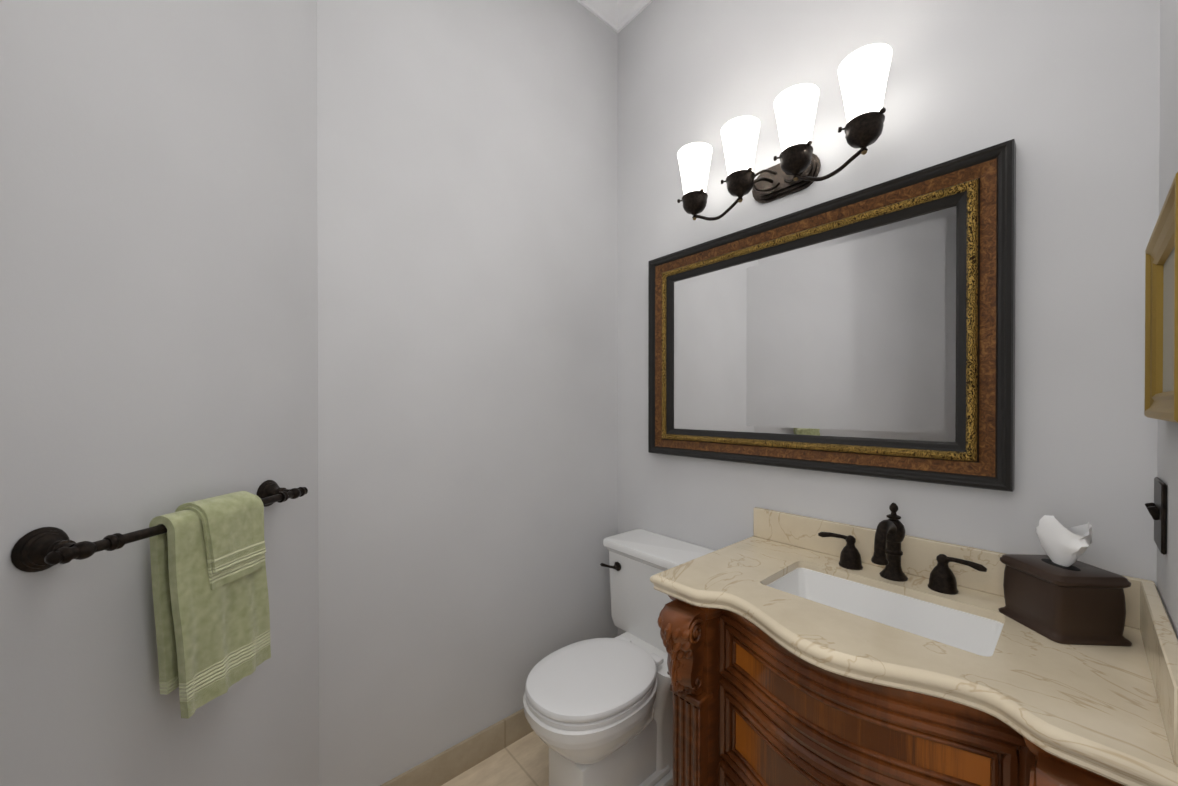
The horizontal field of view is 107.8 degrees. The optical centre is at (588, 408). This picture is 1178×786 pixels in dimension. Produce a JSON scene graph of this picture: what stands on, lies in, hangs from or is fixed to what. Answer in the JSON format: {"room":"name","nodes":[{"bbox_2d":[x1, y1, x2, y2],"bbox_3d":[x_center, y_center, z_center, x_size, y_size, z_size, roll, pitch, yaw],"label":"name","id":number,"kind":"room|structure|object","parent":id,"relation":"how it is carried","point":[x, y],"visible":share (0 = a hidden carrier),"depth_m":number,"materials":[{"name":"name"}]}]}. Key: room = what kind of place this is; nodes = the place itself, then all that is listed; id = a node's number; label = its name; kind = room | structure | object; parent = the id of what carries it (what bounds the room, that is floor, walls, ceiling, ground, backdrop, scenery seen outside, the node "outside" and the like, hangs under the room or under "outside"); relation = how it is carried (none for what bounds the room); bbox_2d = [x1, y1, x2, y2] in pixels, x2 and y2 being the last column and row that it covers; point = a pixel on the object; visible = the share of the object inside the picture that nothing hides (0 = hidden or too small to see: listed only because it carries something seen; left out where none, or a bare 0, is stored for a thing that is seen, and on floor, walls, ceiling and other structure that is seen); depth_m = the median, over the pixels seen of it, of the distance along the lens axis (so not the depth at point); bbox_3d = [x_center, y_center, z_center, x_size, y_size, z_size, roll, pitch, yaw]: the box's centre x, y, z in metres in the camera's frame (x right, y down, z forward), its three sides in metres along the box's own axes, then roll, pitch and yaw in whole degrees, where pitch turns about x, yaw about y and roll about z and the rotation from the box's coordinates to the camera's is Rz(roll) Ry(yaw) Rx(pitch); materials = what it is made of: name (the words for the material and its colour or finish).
{"room":"bathroom","nodes":[
{"label":"bathroom","id":0,"kind":"room"},
{"bbox_2d":[0,0,318,785],"bbox_3d":[-0.909,-0.290,0.074,0.100,3.160,2.328,0,0,4],"label":"wall","id":1,"kind":"structure","parent":0,"point":[158,256],"depth_m":0.79,"materials":[{"name":"paint"}]},
{"bbox_2d":[11,480,307,718],"bbox_3d":[-0.751,0.363,0.844,0.107,0.378,0.496,0,0,4],"label":"towel rail","id":2,"kind":"object","parent":1,"relation":"attached to","point":[210,594],"visible":1,"depth_m":0.80,"materials":[{"name":"green fabric"}]},
{"bbox_2d":[317,0,617,785],"bbox_3d":[-0.449,-0.297,1.585,1.460,3.160,0.100,0,0,-41],"label":"wall","id":3,"kind":"structure","parent":0,"point":[467,193],"depth_m":1.51,"materials":[{"name":"paint"}]},
{"bbox_2d":[380,708,533,785],"bbox_3d":[-0.395,1.237,0.546,2.750,0.102,1.549,0,0,-41],"label":"baseboard","id":4,"kind":"structure","parent":3,"relation":"attached to","point":[447,765],"depth_m":1.52,"materials":[{"name":"tile"}]},
{"bbox_2d":[441,731,548,785],"bbox_3d":[-0.398,1.318,0.550,2.950,0.060,1.740,0,0,-41],"label":"floor","id":5,"kind":"structure","parent":0,"point":[524,761],"depth_m":1.53,"materials":[{"name":"tile"}]},
{"bbox_2d":[523,529,715,785],"bbox_3d":[0.122,0.910,1.477,0.746,0.747,0.540,0,0,-41],"label":"toilet","id":6,"kind":"object","parent":5,"relation":"on","point":[598,711],"visible":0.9,"depth_m":1.39,"materials":[{"name":"white ceramic"}]},
{"bbox_2d":[650,503,1177,785],"bbox_3d":[0.628,0.768,0.992,0.613,1.036,0.860,0,0,-41],"label":"bathroom vanity","id":7,"kind":"object","parent":5,"relation":"on","point":[801,650],"visible":1,"depth_m":0.86,"materials":[{"name":"wood"}]},
{"bbox_2d":[998,515,1131,646],"bbox_3d":[0.965,0.334,0.879,0.137,0.229,0.137,0,0,4],"label":"tissue box","id":8,"kind":"object","parent":7,"relation":"on","point":[1059,593],"visible":1,"depth_m":0.83,"materials":[{"name":"brown wood"}]},
{"bbox_2d":[618,0,1159,635],"bbox_3d":[0.678,-0.296,1.478,0.100,3.160,1.740,0,0,-41],"label":"wall","id":9,"kind":"structure","parent":0,"point":[1064,94],"depth_m":1.08,"materials":[{"name":"paint"}]},
{"bbox_2d":[616,0,652,19],"bbox_3d":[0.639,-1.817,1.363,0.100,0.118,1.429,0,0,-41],"label":"ceiling","id":10,"kind":"structure","parent":9,"relation":"attached to","point":[631,8],"depth_m":1.92,"materials":[{"name":"white paint"}]},
{"bbox_2d":[677,43,892,220],"bbox_3d":[0.581,-0.784,1.367,0.186,0.273,0.659,0,0,-41],"label":"sconce","id":11,"kind":"object","parent":9,"relation":"attached to","point":[863,72],"visible":1,"depth_m":1.26,"materials":[{"name":"white glass"}]},
{"bbox_2d":[648,139,1015,491],"bbox_3d":[0.629,-0.216,1.420,0.048,0.815,1.106,0,0,-41],"label":"mirror","id":12,"kind":"object","parent":9,"relation":"attached to","point":[869,331],"visible":1,"depth_m":1.25,"materials":[{"name":"glass"},{"name":"carved wood"},{"name":"gold trim"}]},
{"bbox_2d":[1157,0,1177,638],"bbox_3d":[0.103,-0.289,-0.109,3.050,3.160,0.100,0,0,-41],"label":"wall","id":13,"kind":"structure","parent":0,"point":[1167,562],"depth_m":0.76,"materials":[{"name":"paint"}]},
{"bbox_2d":[1145,477,1166,554],"bbox_3d":[1.059,0.197,0.805,0.120,0.125,0.019,0,0,-41],"label":"switch plate","id":14,"kind":"object","parent":13,"relation":"attached to","point":[1157,509],"visible":1,"depth_m":0.78,"materials":[{"name":"brown metal"}]},
{"bbox_2d":[1144,172,1177,422],"bbox_3d":[0.876,-0.137,0.648,0.400,0.310,0.024,0,0,-41],"label":"picture frame","id":15,"kind":"object","parent":13,"relation":"attached to","point":[1161,329],"visible":1,"depth_m":0.71,"materials":[{"name":"beige wood"}]}
]}

